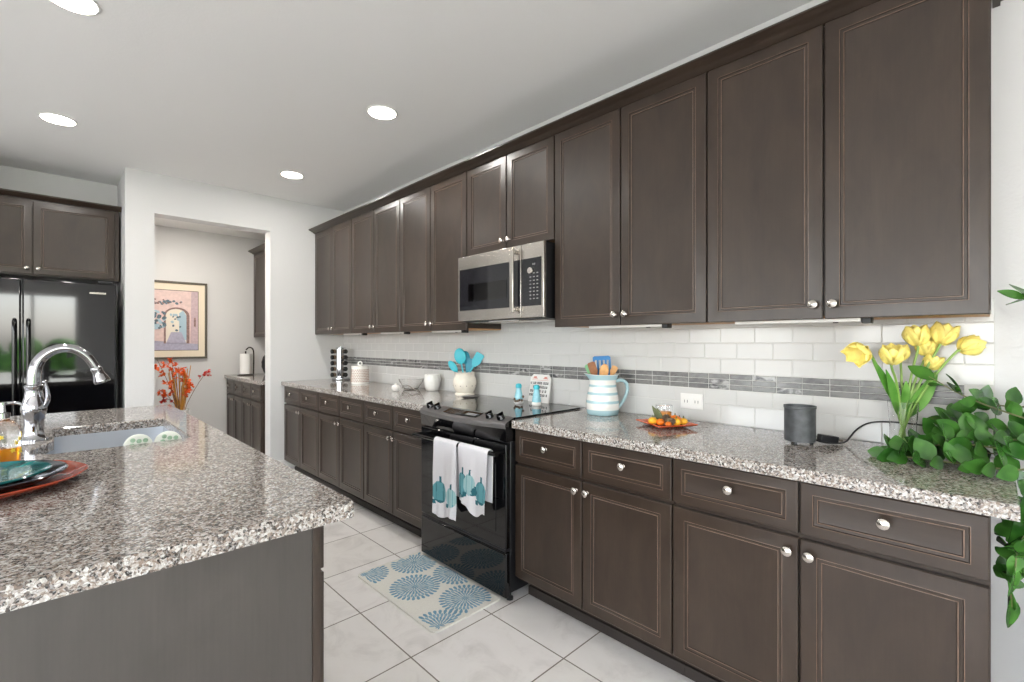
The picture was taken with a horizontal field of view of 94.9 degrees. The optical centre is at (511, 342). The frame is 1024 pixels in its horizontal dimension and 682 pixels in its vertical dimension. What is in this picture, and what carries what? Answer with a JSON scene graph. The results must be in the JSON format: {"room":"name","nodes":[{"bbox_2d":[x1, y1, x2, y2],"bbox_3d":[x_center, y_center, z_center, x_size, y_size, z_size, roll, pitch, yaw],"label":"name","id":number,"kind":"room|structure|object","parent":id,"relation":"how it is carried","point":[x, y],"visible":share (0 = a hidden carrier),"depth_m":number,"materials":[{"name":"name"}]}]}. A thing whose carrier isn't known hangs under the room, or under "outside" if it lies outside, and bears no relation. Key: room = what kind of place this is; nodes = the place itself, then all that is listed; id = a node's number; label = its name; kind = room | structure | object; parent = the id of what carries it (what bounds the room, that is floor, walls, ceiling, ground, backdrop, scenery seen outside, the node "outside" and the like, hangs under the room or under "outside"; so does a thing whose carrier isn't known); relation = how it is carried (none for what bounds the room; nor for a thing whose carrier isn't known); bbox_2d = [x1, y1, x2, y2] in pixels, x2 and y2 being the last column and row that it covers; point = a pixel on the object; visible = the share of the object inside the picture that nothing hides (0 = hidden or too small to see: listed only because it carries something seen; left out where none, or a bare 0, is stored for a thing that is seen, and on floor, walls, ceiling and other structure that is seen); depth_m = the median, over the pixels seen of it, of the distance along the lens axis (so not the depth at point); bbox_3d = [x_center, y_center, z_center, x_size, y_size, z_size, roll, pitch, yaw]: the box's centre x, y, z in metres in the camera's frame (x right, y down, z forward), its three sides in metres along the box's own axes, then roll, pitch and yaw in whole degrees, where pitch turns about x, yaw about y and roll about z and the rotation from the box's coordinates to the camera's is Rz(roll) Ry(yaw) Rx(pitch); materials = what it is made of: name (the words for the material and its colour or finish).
{"room":"kitchen","nodes":[
{"label":"kitchen","id":0,"kind":"room"},
{"bbox_2d":[0,165,116,407],"bbox_3d":[-4.099,-0.070,3.957,1.180,2.740,0.150,0,0,-44],"label":"wall","id":1,"kind":"structure","parent":0,"point":[12,178],"depth_m":4.05,"materials":[{"name":"white paint"}]},
{"bbox_2d":[0,188,121,284],"bbox_3d":[-3.854,-0.845,3.801,1.042,0.634,0.404,0,0,-44],"label":"upper cabinet","id":2,"kind":"object","parent":1,"relation":"attached to","point":[60,240],"visible":1,"depth_m":3.78,"materials":[{"name":"brown wood"}]},
{"bbox_2d":[117,173,122,407],"bbox_3d":[-3.701,-0.070,4.487,0.130,2.740,1.330,0,0,-44],"label":"wall","id":3,"kind":"structure","parent":0,"point":[120,184],"depth_m":4.11,"materials":[{"name":"white paint"}]},
{"bbox_2d":[154,225,264,433],"bbox_3d":[-3.604,0.000,5.624,1.860,2.600,0.160,0,0,-44],"label":"wall","id":4,"kind":"structure","parent":0,"point":[224,263],"depth_m":5.58,"materials":[{"name":"white paint"}]},
{"bbox_2d":[154,280,206,358],"bbox_3d":[-3.836,-0.255,5.265,0.717,0.874,0.028,0,0,-44],"label":"framed picture","id":5,"kind":"object","parent":4,"relation":"attached to","point":[180,308],"visible":0.78,"depth_m":5.33,"materials":[{"name":"multicoloured paper"}]},
{"bbox_2d":[154,289,198,350],"bbox_3d":[-3.832,-0.253,5.266,0.545,0.682,0.007,0,0,-44],"label":"artwork","id":6,"kind":"object","parent":5,"relation":"attached to","point":[176,311],"depth_m":5.31,"materials":[{"name":"paper"}]},
{"bbox_2d":[154,217,264,239],"bbox_3d":[-3.058,-1.350,5.231,1.950,0.100,1.485,0,0,-44],"label":"ceiling","id":7,"kind":"structure","parent":0,"point":[157,221],"depth_m":5.35,"materials":[{"name":"white paint"}]},
{"bbox_2d":[123,167,343,459],"bbox_3d":[-2.562,-0.070,4.560,1.860,2.740,0.160,0,0,-44],"label":"wall","id":8,"kind":"structure","parent":0,"point":[293,351],"depth_m":4.53,"materials":[{"name":"white paint"}]},
{"bbox_2d":[277,459,294,468],"bbox_3d":[-2.289,1.235,4.705,0.237,0.130,0.014,0,0,-44],"label":"baseboard","id":9,"kind":"structure","parent":8,"relation":"attached to","point":[283,461],"depth_m":4.73,"materials":[{"name":"white"}]},
{"bbox_2d":[0,0,812,210],"bbox_3d":[-1.335,-1.490,-0.173,7.050,0.100,9.920,0,0,-44],"label":"ceiling","id":10,"kind":"structure","parent":0,"point":[233,94],"depth_m":2.55,"materials":[{"name":"white paint"}]},
{"bbox_2d":[38,112,77,125],"bbox_3d":[-2.921,-1.435,3.025,0.186,0.008,0.186,0,0,-44],"label":"recessed light","id":11,"kind":"object","parent":10,"relation":"in","point":[58,119],"visible":1,"depth_m":3.01,"materials":[{"name":"white"}]},
{"bbox_2d":[50,0,100,15],"bbox_3d":[-1.846,-1.435,1.971,0.186,0.008,0.186,0,0,-44],"label":"recessed light","id":12,"kind":"object","parent":10,"relation":"in","point":[83,7],"visible":1,"depth_m":2.00,"materials":[{"name":"white"}]},
{"bbox_2d":[280,171,303,178],"bbox_3d":[-1.885,-1.435,4.026,0.186,0.008,0.186,0,0,-44],"label":"recessed light","id":13,"kind":"object","parent":10,"relation":"in","point":[288,174],"visible":1,"depth_m":4.01,"materials":[{"name":"white"}]},
{"bbox_2d":[367,105,397,119],"bbox_3d":[-0.811,-1.435,2.936,0.186,0.008,0.186,0,0,-44],"label":"recessed light","id":14,"kind":"object","parent":10,"relation":"in","point":[382,112],"visible":1,"depth_m":2.92,"materials":[{"name":"white"}]},
{"bbox_2d":[369,107,394,118],"bbox_3d":[-0.811,-1.435,2.936,0.161,0.008,0.161,0,0,-44],"label":"diffuser","id":15,"kind":"object","parent":14,"relation":"attached to","point":[376,112],"depth_m":2.93,"materials":[{"name":"white"}]},
{"bbox_2d":[321,502,694,681],"bbox_3d":[-1.643,1.360,0.141,7.050,0.120,10.800,0,0,-44],"label":"floor","id":16,"kind":"structure","parent":0,"point":[368,638],"depth_m":2.07,"materials":[{"name":"tile"}]},
{"bbox_2d":[0,277,115,415],"bbox_3d":[-3.750,0.400,3.721,0.908,1.799,0.634,0,0,-44],"label":"refrigerator","id":17,"kind":"object","parent":16,"relation":"on","point":[36,315],"visible":0.52,"depth_m":3.62,"materials":[{"name":"black"}]},
{"bbox_2d":[0,525,323,681],"bbox_3d":[-1.629,0.863,1.686,0.991,0.872,2.442,0,0,-44],"label":"kitchen island","id":18,"kind":"object","parent":16,"relation":"on","point":[252,613],"visible":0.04,"depth_m":0.94,"materials":[{"name":"brown wood"}]},
{"bbox_2d":[0,404,353,613],"bbox_3d":[-1.740,0.406,1.586,1.333,0.040,2.520,0,0,-44],"label":"island countertop","id":19,"kind":"structure","parent":18,"relation":"on","point":[136,510],"depth_m":1.10,"materials":[{"name":"stone"}]},
{"bbox_2d":[0,401,21,461],"bbox_3d":[-1.587,0.285,1.467,0.081,0.201,0.079,0,0,-44],"label":"soap bottle","id":20,"kind":"object","parent":19,"relation":"on","point":[10,432],"visible":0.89,"depth_m":1.46,"materials":[{"name":"clear glass"}]},
{"bbox_2d":[0,460,88,500],"bbox_3d":[-1.381,0.371,1.216,0.426,0.030,0.428,0,0,-44],"label":"dinner plate","id":21,"kind":"object","parent":19,"relation":"on","point":[74,468],"visible":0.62,"depth_m":1.26,"materials":[{"name":"ceramic"}]},
{"bbox_2d":[0,460,67,491],"bbox_3d":[-1.396,0.360,1.211,0.368,0.026,0.368,0,0,-44],"label":"dinner plate","id":22,"kind":"object","parent":21,"relation":"on","point":[58,466],"visible":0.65,"depth_m":1.26,"materials":[{"name":"ceramic"}]},
{"bbox_2d":[0,461,52,484],"bbox_3d":[-1.404,0.353,1.208,0.320,0.020,0.321,0,0,-44],"label":"dinner plate","id":23,"kind":"object","parent":22,"relation":"on","point":[10,471],"visible":1,"depth_m":1.30,"materials":[{"name":"ceramic"}]},
{"bbox_2d":[20,344,110,442],"bbox_3d":[-1.819,0.195,1.921,0.272,0.382,0.082,0,0,-44],"label":"kitchen faucet","id":24,"kind":"object","parent":19,"relation":"on","point":[33,409],"visible":0.98,"depth_m":1.85,"materials":[{"name":"silver metal"}]},
{"bbox_2d":[46,426,168,453],"bbox_3d":[-1.710,0.516,1.995,0.493,0.208,0.735,0,0,-44],"label":"undermount sink","id":25,"kind":"object","parent":19,"relation":"in","point":[81,442],"visible":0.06,"depth_m":2.23,"materials":[{"name":"silver metal"}]},
{"bbox_2d":[123,434,152,445],"bbox_3d":[-1.441,0.399,1.812,0.091,0.091,0.018,0,0,-44],"label":"plate","id":26,"kind":"object","parent":25,"relation":"in","point":[138,438],"visible":0.42,"depth_m":1.81,"materials":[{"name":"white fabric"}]},
{"bbox_2d":[154,431,181,441],"bbox_3d":[-1.374,0.399,1.878,0.091,0.091,0.018,0,0,-44],"label":"pad","id":27,"kind":"object","parent":25,"relation":"in","point":[167,435],"visible":0.38,"depth_m":1.87,"materials":[{"name":"white fabric"}]},
{"bbox_2d":[227,379,264,453],"bbox_3d":[-2.777,0.862,5.409,0.650,0.874,1.283,0,0,-44],"label":"base cabinet","id":28,"kind":"object","parent":16,"relation":"on","point":[245,401],"visible":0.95,"depth_m":5.08,"materials":[{"name":"brown wood"}]},
{"bbox_2d":[224,373,264,384],"bbox_3d":[-2.775,0.405,5.412,0.648,0.038,1.296,0,0,-44],"label":"countertop","id":29,"kind":"structure","parent":28,"relation":"on","point":[258,378],"depth_m":5.21,"materials":[{"name":"stone"}]},
{"bbox_2d":[238,347,253,375],"bbox_3d":[-3.167,0.217,5.590,0.176,0.336,0.176,0,0,-44],"label":"paper towel holder","id":30,"kind":"object","parent":29,"relation":"on","point":[248,347],"visible":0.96,"depth_m":5.60,"materials":[{"name":"brown metal"}]},
{"bbox_2d":[240,354,251,373],"bbox_3d":[-3.167,0.250,5.590,0.124,0.240,0.124,0,0,-44],"label":"paper towel roll","id":31,"kind":"object","parent":30,"relation":"on","point":[245,359],"visible":1,"depth_m":5.54,"materials":[{"name":"white"}]},
{"bbox_2d":[284,386,330,486],"bbox_3d":[-1.776,0.862,4.607,0.646,0.874,0.836,0,0,-44],"label":"base cabinet","id":32,"kind":"object","parent":16,"relation":"on","point":[301,411],"visible":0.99,"depth_m":4.37,"materials":[{"name":"brown wood"}]},
{"bbox_2d":[318,392,376,512],"bbox_3d":[-1.189,0.862,4.008,0.646,0.874,0.836,0,0,-44],"label":"base cabinet","id":33,"kind":"object","parent":16,"relation":"on","point":[341,423],"visible":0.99,"depth_m":3.78,"materials":[{"name":"brown wood"}]},
{"bbox_2d":[364,401,423,536],"bbox_3d":[-0.603,0.862,3.409,0.646,0.874,0.836,0,0,-44],"label":"base cabinet","id":34,"kind":"object","parent":16,"relation":"on","point":[392,455],"visible":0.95,"depth_m":3.21,"materials":[{"name":"brown wood"}]},
{"bbox_2d":[281,379,495,410],"bbox_3d":[-1.191,0.405,4.015,0.644,0.038,2.520,0,0,-44],"label":"countertop","id":35,"kind":"structure","parent":34,"relation":"on","point":[377,392],"depth_m":3.64,"materials":[{"name":"stone"}]},
{"bbox_2d":[332,346,349,379],"bbox_3d":[-1.784,0.212,4.902,0.180,0.347,0.180,0,0,-44],"label":"spice rack","id":36,"kind":"object","parent":35,"relation":"on","point":[340,354],"visible":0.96,"depth_m":4.84,"materials":[{"name":"silver metal"}]},
{"bbox_2d":[351,361,368,383],"bbox_3d":[-1.438,0.279,4.449,0.166,0.212,0.166,0,0,-44],"label":"canister","id":37,"kind":"object","parent":35,"relation":"on","point":[360,373],"visible":1,"depth_m":4.38,"materials":[{"name":"white ceramic"}]},
{"bbox_2d":[391,383,399,390],"bbox_3d":[-0.929,0.354,3.758,0.068,0.062,0.068,0,0,-44],"label":"ceramic cup","id":38,"kind":"object","parent":35,"relation":"on","point":[395,387],"visible":1,"depth_m":3.73,"materials":[{"name":"white"}]},
{"bbox_2d":[398,378,423,389],"bbox_3d":[-0.839,0.342,3.916,0.210,0.085,0.210,0,0,-44],"label":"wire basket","id":39,"kind":"object","parent":35,"relation":"on","point":[415,383],"visible":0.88,"depth_m":3.85,"materials":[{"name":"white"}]},
{"bbox_2d":[424,374,440,390],"bbox_3d":[-0.645,0.320,3.803,0.138,0.130,0.136,0,0,-44],"label":"bowl","id":40,"kind":"object","parent":35,"relation":"on","point":[432,382],"visible":1,"depth_m":3.75,"materials":[{"name":"white ceramic"}]},
{"bbox_2d":[453,371,476,395],"bbox_3d":[-0.348,0.300,3.469,0.176,0.170,0.176,0,0,-44],"label":"utensil crock","id":41,"kind":"object","parent":35,"relation":"on","point":[464,383],"visible":0.97,"depth_m":3.40,"materials":[{"name":"beige ceramic"}]},
{"bbox_2d":[448,361,457,371],"bbox_3d":[-0.393,0.231,3.462,0.159,0.196,0.020,0,0,7],"label":"spoon","id":42,"kind":"object","parent":41,"relation":"in","point":[452,365],"visible":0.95,"depth_m":3.46,"materials":[{"name":"teal plastic"}]},
{"bbox_2d":[454,348,465,372],"bbox_3d":[-0.379,0.191,3.464,0.092,0.301,0.024,0,0,0],"label":"serving spoon","id":43,"kind":"object","parent":41,"relation":"in","point":[459,355],"visible":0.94,"depth_m":3.45,"materials":[{"name":"teal plastic"}]},
{"bbox_2d":[466,358,471,371],"bbox_3d":[-0.323,0.225,3.485,0.083,0.223,0.014,0,0,-8],"label":"spatula","id":44,"kind":"object","parent":41,"relation":"in","point":[469,362],"visible":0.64,"depth_m":3.48,"materials":[{"name":"teal plastic"}]},
{"bbox_2d":[469,352,483,371],"bbox_3d":[-0.294,0.203,3.464,0.178,0.270,0.012,0,0,-3],"label":"turner","id":45,"kind":"object","parent":41,"relation":"in","point":[478,357],"visible":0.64,"depth_m":3.46,"materials":[{"name":"teal plastic"}]},
{"bbox_2d":[460,395,479,397],"bbox_3d":[-0.291,0.378,3.277,0.123,0.014,0.115,0,0,-44],"label":"spoon rest","id":46,"kind":"object","parent":35,"relation":"on","point":[463,396],"visible":1,"depth_m":3.30,"materials":[{"name":"grey"}]},
{"bbox_2d":[358,552,500,632],"bbox_3d":[-0.458,1.295,2.503,0.423,0.009,0.747,0,0,-44],"label":"kitchen mat","id":47,"kind":"object","parent":16,"relation":"on","point":[430,592],"visible":1,"depth_m":2.45,"materials":[{"name":"fabric"}]},
{"bbox_2d":[412,397,579,600],"bbox_3d":[-0.106,0.825,2.777,0.661,0.949,0.766,0,0,-44],"label":"electric range","id":48,"kind":"object","parent":16,"relation":"on","point":[481,548],"visible":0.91,"depth_m":2.51,"materials":[{"name":"black metal"}]},
{"bbox_2d":[432,436,459,520],"bbox_3d":[-0.359,0.747,2.573,0.054,0.436,0.204,0,0,-44],"label":"tea towel","id":49,"kind":"object","parent":48,"relation":"hanging from","point":[445,451],"visible":0.97,"depth_m":2.56,"materials":[{"name":"white fabric"}]},
{"bbox_2d":[458,442,492,516],"bbox_3d":[-0.195,0.707,2.406,0.053,0.356,0.234,0,0,-44],"label":"tea towel","id":50,"kind":"object","parent":48,"relation":"hanging from","point":[475,466],"visible":1,"depth_m":2.39,"materials":[{"name":"white fabric"}]},
{"bbox_2d":[433,397,579,418],"bbox_3d":[-0.058,0.380,2.824,0.526,0.008,0.766,0,0,-44],"label":"cooktop","id":51,"kind":"object","parent":48,"relation":"in","point":[512,410],"depth_m":2.73,"materials":[{"name":"grey"}]},
{"bbox_2d":[513,383,523,403],"bbox_3d":[0.041,0.314,2.916,0.071,0.124,0.070,0,0,-44],"label":"shaker","id":52,"kind":"object","parent":48,"relation":"on","point":[518,399],"visible":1,"depth_m":2.90,"materials":[{"name":"teal glass"}]},
{"bbox_2d":[532,385,541,405],"bbox_3d":[0.148,0.314,2.829,0.060,0.124,0.060,0,0,-44],"label":"shaker","id":53,"kind":"object","parent":48,"relation":"on","point":[536,399],"visible":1,"depth_m":2.81,"materials":[{"name":"teal glass"}]},
{"bbox_2d":[515,429,685,675],"bbox_3d":[0.516,0.862,2.267,0.646,0.874,0.836,0,0,-44],"label":"base cabinet","id":54,"kind":"object","parent":16,"relation":"on","point":[594,522],"visible":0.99,"depth_m":2.00,"materials":[{"name":"brown wood"}]},
{"bbox_2d":[673,458,990,681],"bbox_3d":[1.103,0.862,1.668,0.646,0.874,0.836,0,0,-44],"label":"base cabinet","id":55,"kind":"object","parent":16,"relation":"on","point":[776,579],"visible":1,"depth_m":1.42,"materials":[{"name":"brown wood"}]},
{"bbox_2d":[499,397,1019,521],"bbox_3d":[0.562,0.405,2.225,0.644,0.038,2.486,0,0,-44],"label":"countertop","id":56,"kind":"structure","parent":55,"relation":"on","point":[848,465],"depth_m":1.58,"materials":[{"name":"stone"}]},
{"bbox_2d":[528,374,551,403],"bbox_3d":[0.180,0.296,3.039,0.041,0.181,0.176,0,0,-44],"label":"sign","id":57,"kind":"object","parent":56,"relation":"on","point":[544,381],"visible":0.72,"depth_m":3.02,"materials":[{"name":"white"}]},
{"bbox_2d":[584,373,628,415],"bbox_3d":[0.501,0.275,2.542,0.194,0.222,0.193,0,0,-44],"label":"pitcher","id":58,"kind":"object","parent":56,"relation":"on","point":[602,399],"visible":1,"depth_m":2.48,"materials":[{"name":"white ceramic"}]},
{"bbox_2d":[587,361,597,374],"bbox_3d":[0.461,0.224,2.543,0.109,0.246,0.012,0,0,-6],"label":"wooden spatula","id":59,"kind":"object","parent":58,"relation":"in","point":[592,367],"visible":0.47,"depth_m":2.54,"materials":[{"name":"brown wood"}]},
{"bbox_2d":[593,356,610,374],"bbox_3d":[0.494,0.214,2.574,0.101,0.284,0.032,0,0,0],"label":"slotted turner","id":60,"kind":"object","parent":58,"relation":"in","point":[597,358],"visible":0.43,"depth_m":2.58,"materials":[{"name":"blue plastic"}]},
{"bbox_2d":[599,364,608,374],"bbox_3d":[0.485,0.230,2.520,0.061,0.233,0.032,0,0,36],"label":"wooden spoon","id":61,"kind":"object","parent":58,"relation":"in","point":[604,370],"visible":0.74,"depth_m":2.51,"materials":[{"name":"brown wood"}]},
{"bbox_2d":[610,365,617,374],"bbox_3d":[0.515,0.236,2.555,0.120,0.224,0.012,0,0,-1],"label":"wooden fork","id":62,"kind":"object","parent":58,"relation":"in","point":[613,369],"visible":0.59,"depth_m":2.55,"materials":[{"name":"brown wood"}]},
{"bbox_2d":[636,419,697,428],"bbox_3d":[0.712,0.375,2.174,0.198,0.020,0.198,0,0,-15],"label":"square plate","id":63,"kind":"object","parent":56,"relation":"on","point":[645,421],"visible":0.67,"depth_m":2.11,"materials":[{"name":"orange ceramic"}]},
{"bbox_2d":[648,415,656,423],"bbox_3d":[0.647,0.354,2.160,0.040,0.044,0.040,0,0,-44],"label":"gourd","id":64,"kind":"object","parent":63,"relation":"on","point":[652,420],"visible":0.79,"depth_m":2.15,"materials":[{"name":"yellow plant"}]},
{"bbox_2d":[652,406,661,418],"bbox_3d":[0.676,0.331,2.178,0.047,0.077,0.029,0,0,-1],"label":"leaf sprig","id":65,"kind":"object","parent":63,"relation":"on","point":[657,413],"visible":0.64,"depth_m":2.17,"materials":[{"name":"green"}]},
{"bbox_2d":[656,404,672,415],"bbox_3d":[0.712,0.334,2.202,0.076,0.086,0.076,0,0,-44],"label":"candle jar","id":66,"kind":"object","parent":63,"relation":"on","point":[663,408],"visible":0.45,"depth_m":2.17,"materials":[{"name":"clear glass"}]},
{"bbox_2d":[783,404,921,444],"bbox_3d":[1.321,0.312,1.749,0.562,0.146,0.119,0,0,13],"label":"speaker","id":67,"kind":"object","parent":56,"relation":"on","point":[799,419],"visible":0.88,"depth_m":1.76,"materials":[{"name":"black plastic"}]},
{"bbox_2d":[887,400,919,442],"bbox_3d":[1.394,0.297,1.675,0.090,0.176,0.090,0,0,-44],"label":"glass vase","id":68,"kind":"object","parent":56,"relation":"on","point":[904,417],"visible":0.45,"depth_m":1.65,"materials":[{"name":"clear"}]},
{"bbox_2d":[840,342,889,397],"bbox_3d":[1.289,0.183,1.671,0.243,0.372,0.082,0,0,-18],"label":"tulip","id":69,"kind":"object","parent":68,"relation":"in","point":[858,353],"visible":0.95,"depth_m":1.66,"materials":[{"name":"yellow plant"}]},
{"bbox_2d":[878,343,905,408],"bbox_3d":[1.339,0.184,1.649,0.156,0.368,0.077,0,0,-44],"label":"tulip","id":70,"kind":"object","parent":68,"relation":"in","point":[891,354],"visible":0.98,"depth_m":1.63,"materials":[{"name":"yellow plant"}]},
{"bbox_2d":[896,344,910,391],"bbox_3d":[1.399,0.186,1.696,0.064,0.363,0.062,0,0,-44],"label":"tulip","id":71,"kind":"object","parent":68,"relation":"in","point":[908,352],"visible":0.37,"depth_m":1.68,"materials":[{"name":"yellow plant"}]},
{"bbox_2d":[901,324,930,402],"bbox_3d":[1.424,0.152,1.656,0.078,0.432,0.082,0,0,-26],"label":"tulip","id":72,"kind":"object","parent":68,"relation":"in","point":[914,335],"visible":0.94,"depth_m":1.65,"materials":[{"name":"yellow plant"}]},
{"bbox_2d":[910,340,937,396],"bbox_3d":[1.442,0.176,1.673,0.068,0.384,0.113,0,0,-44],"label":"tulip","id":73,"kind":"object","parent":68,"relation":"in","point":[930,346],"visible":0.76,"depth_m":1.64,"materials":[{"name":"yellow plant"}]},
{"bbox_2d":[910,354,944,398],"bbox_3d":[1.450,0.203,1.663,0.062,0.330,0.124,0,0,-44],"label":"tulip","id":74,"kind":"object","parent":68,"relation":"in","point":[936,362],"visible":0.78,"depth_m":1.63,"materials":[{"name":"yellow plant"}]},
{"bbox_2d":[909,321,960,411],"bbox_3d":[1.447,0.147,1.624,0.163,0.443,0.081,0,0,10],"label":"tulip","id":75,"kind":"object","parent":68,"relation":"in","point":[945,334],"visible":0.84,"depth_m":1.62,"materials":[{"name":"yellow plant"}]},
{"bbox_2d":[915,335,986,402],"bbox_3d":[1.493,0.170,1.640,0.123,0.397,0.231,0,0,-44],"label":"tulip","id":76,"kind":"object","parent":68,"relation":"in","point":[973,345],"visible":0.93,"depth_m":1.56,"materials":[{"name":"yellow plant"}]},
{"bbox_3d":[-3.237,0.976,4.599,0.240,0.647,0.240,0,0,-44],"label":"floor vase","id":77,"kind":"object","parent":16,"relation":"on","visible":0},
{"bbox_2d":[154,360,176,405],"bbox_3d":[-3.314,0.515,4.496,0.211,0.711,0.116,0,0,-28],"label":"branch","id":78,"kind":"object","parent":77,"relation":"in","point":[155,365],"visible":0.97,"depth_m":4.47,"materials":[{"name":"brown"}]},
{"bbox_2d":[157,389,176,407],"bbox_3d":[-3.304,0.654,4.519,0.100,0.433,0.232,0,0,12],"label":"branch","id":79,"kind":"object","parent":77,"relation":"in","point":[164,391],"visible":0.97,"depth_m":4.45,"materials":[{"name":"brown"}]},
{"bbox_2d":[161,380,178,408],"bbox_3d":[-3.255,0.610,4.497,0.170,0.520,0.115,0,0,-44],"label":"branch","id":80,"kind":"object","parent":77,"relation":"in","point":[163,381],"visible":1,"depth_m":4.49,"materials":[{"name":"brown"}]},
{"bbox_2d":[166,357,179,408],"bbox_3d":[-3.282,0.506,4.552,0.114,0.728,0.115,0,0,-44],"label":"branch","id":81,"kind":"object","parent":77,"relation":"in","point":[170,360],"visible":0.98,"depth_m":4.55,"materials":[{"name":"brown"}]},
{"bbox_2d":[168,365,190,409],"bbox_3d":[-3.251,0.537,4.599,0.177,0.626,0.133,0,0,-7],"label":"bundle","id":82,"kind":"object","parent":77,"relation":"in","point":[182,401],"visible":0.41,"depth_m":4.58,"materials":[{"name":"plant"}]},
{"bbox_2d":[174,367,188,382],"bbox_3d":[-3.217,0.553,4.582,0.137,0.634,0.132,0,0,-44],"label":"branch","id":83,"kind":"object","parent":77,"relation":"in","point":[182,373],"visible":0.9,"depth_m":4.59,"materials":[{"name":"brown"}]},
{"bbox_2d":[181,378,194,392],"bbox_3d":[-3.179,0.607,4.616,0.109,0.526,0.113,0,0,-1],"label":"branch","id":84,"kind":"object","parent":77,"relation":"in","point":[189,384],"visible":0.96,"depth_m":4.61,"materials":[{"name":"brown"}]},
{"bbox_2d":[185,369,211,409],"bbox_3d":[-3.117,0.569,4.660,0.238,0.602,0.102,0,0,-44],"label":"branch","id":85,"kind":"object","parent":77,"relation":"in","point":[207,371],"visible":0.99,"depth_m":4.69,"materials":[{"name":"brown"}]},
{"bbox_2d":[344,0,1023,681],"bbox_3d":[0.770,-0.070,2.587,0.160,2.740,10.620,0,0,-44],"label":"wall","id":86,"kind":"structure","parent":0,"point":[744,375],"depth_m":2.06,"materials":[{"name":"white tile"}]},
{"bbox_2d":[315,219,380,334],"bbox_3d":[-1.663,-0.611,4.717,0.352,1.052,0.837,0,0,-44],"label":"upper cabinet","id":87,"kind":"object","parent":86,"relation":"attached to","point":[333,245],"visible":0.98,"depth_m":4.59,"materials":[{"name":"brown wood"}]},
{"bbox_2d":[352,199,417,332],"bbox_3d":[-1.077,-0.611,4.118,0.352,1.052,0.837,0,0,-44],"label":"upper cabinet","id":88,"kind":"object","parent":86,"relation":"attached to","point":[376,232],"visible":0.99,"depth_m":3.98,"materials":[{"name":"brown wood"}]},
{"bbox_2d":[381,332,409,333],"bbox_3d":[-0.976,-0.078,3.908,0.045,0.020,0.410,0,0,-44],"label":"light","id":89,"kind":"object","parent":88,"relation":"attached to","point":[385,332],"visible":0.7,"depth_m":3.86,"materials":[{"name":"white plastic"}]},
{"bbox_2d":[400,172,500,331],"bbox_3d":[-0.490,-0.611,3.519,0.352,1.052,0.837,0,0,-44],"label":"upper cabinet","id":90,"kind":"object","parent":86,"relation":"attached to","point":[433,219],"visible":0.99,"depth_m":3.40,"materials":[{"name":"brown wood"}]},
{"bbox_2d":[432,330,468,332],"bbox_3d":[-0.451,-0.078,3.373,0.045,0.020,0.390,0,0,-44],"label":"light","id":91,"kind":"object","parent":90,"relation":"attached to","point":[455,331],"visible":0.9,"depth_m":3.30,"materials":[{"name":"white plastic"}]},
{"bbox_2d":[467,136,554,255],"bbox_3d":[0.070,-0.853,2.948,0.352,0.569,0.758,0,0,-44],"label":"upper cabinet","id":92,"kind":"object","parent":86,"relation":"attached to","point":[511,197],"visible":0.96,"depth_m":2.80,"materials":[{"name":"brown wood"}]},
{"bbox_2d":[458,240,554,323],"bbox_3d":[0.034,-0.340,2.913,0.434,0.424,0.746,0,0,-44],"label":"microwave","id":93,"kind":"object","parent":92,"relation":"attached to","point":[516,284],"visible":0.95,"depth_m":2.72,"materials":[{"name":"silver"}]},
{"bbox_2d":[555,73,733,327],"bbox_3d":[0.629,-0.611,2.377,0.352,1.052,0.837,0,0,-44],"label":"upper cabinet","id":94,"kind":"object","parent":86,"relation":"attached to","point":[631,180],"visible":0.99,"depth_m":2.22,"materials":[{"name":"brown wood"}]},
{"bbox_2d":[589,324,671,328],"bbox_3d":[0.572,-0.078,2.328,0.045,0.020,0.445,0,0,-44],"label":"light","id":95,"kind":"object","parent":94,"relation":"attached to","point":[647,325],"visible":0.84,"depth_m":2.28,"materials":[{"name":"white plastic"}]},
{"bbox_2d":[344,298,994,456],"bbox_3d":[-0.102,0.117,3.371,0.008,0.538,4.973,0,0,-44],"label":"tile backsplash","id":96,"kind":"structure","parent":86,"relation":"attached to","point":[799,350],"depth_m":2.26,"materials":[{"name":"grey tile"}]},
{"bbox_2d":[681,393,702,409],"bbox_3d":[0.894,0.292,2.341,0.008,0.076,0.114,0,0,-44],"label":"wall outlet","id":97,"kind":"object","parent":86,"relation":"attached to","point":[689,401],"visible":1,"depth_m":2.33,"materials":[{"name":"white plastic"}]},
{"bbox_2d":[708,0,990,323],"bbox_3d":[1.215,-0.611,1.778,0.352,1.052,0.837,0,0,-44],"label":"upper cabinet","id":98,"kind":"object","parent":86,"relation":"attached to","point":[849,158],"visible":1,"depth_m":1.61,"materials":[{"name":"brown wood"}]},
{"bbox_2d":[309,0,1002,233],"bbox_3d":[-0.219,-1.157,3.220,0.384,0.038,5.017,0,0,-44],"label":"crown molding","id":99,"kind":"structure","parent":98,"relation":"on","point":[827,11],"depth_m":2.12,"materials":[{"name":"brown wood"}]},
{"bbox_2d":[735,318,873,324],"bbox_3d":[1.094,-0.078,1.795,0.045,0.020,0.455,0,0,-44],"label":"light","id":100,"kind":"object","parent":98,"relation":"attached to","point":[862,320],"visible":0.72,"depth_m":1.75,"materials":[{"name":"white plastic"}]},
{"bbox_2d":[867,284,1023,627],"bbox_3d":[1.587,0.563,1.126,0.612,1.472,1.217,0,0,-32],"label":"houseplant","id":101,"kind":"object","parent":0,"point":[955,434],"visible":0.98,"depth_m":1.44,"materials":[{"name":"green plant"}]},
{"bbox_3d":[-2.476,0.000,5.687,0.160,2.600,1.330,0,0,-44],"label":"wall","id":102,"kind":"structure","parent":0,"visible":0},
{"bbox_2d":[248,243,264,337],"bbox_3d":[-2.685,-0.602,5.504,0.390,1.074,1.292,0,0,-44],"label":"upper cabinet","id":103,"kind":"object","parent":102,"relation":"attached to","point":[258,252],"visible":0.08,"depth_m":5.72,"materials":[{"name":"brown wood"}]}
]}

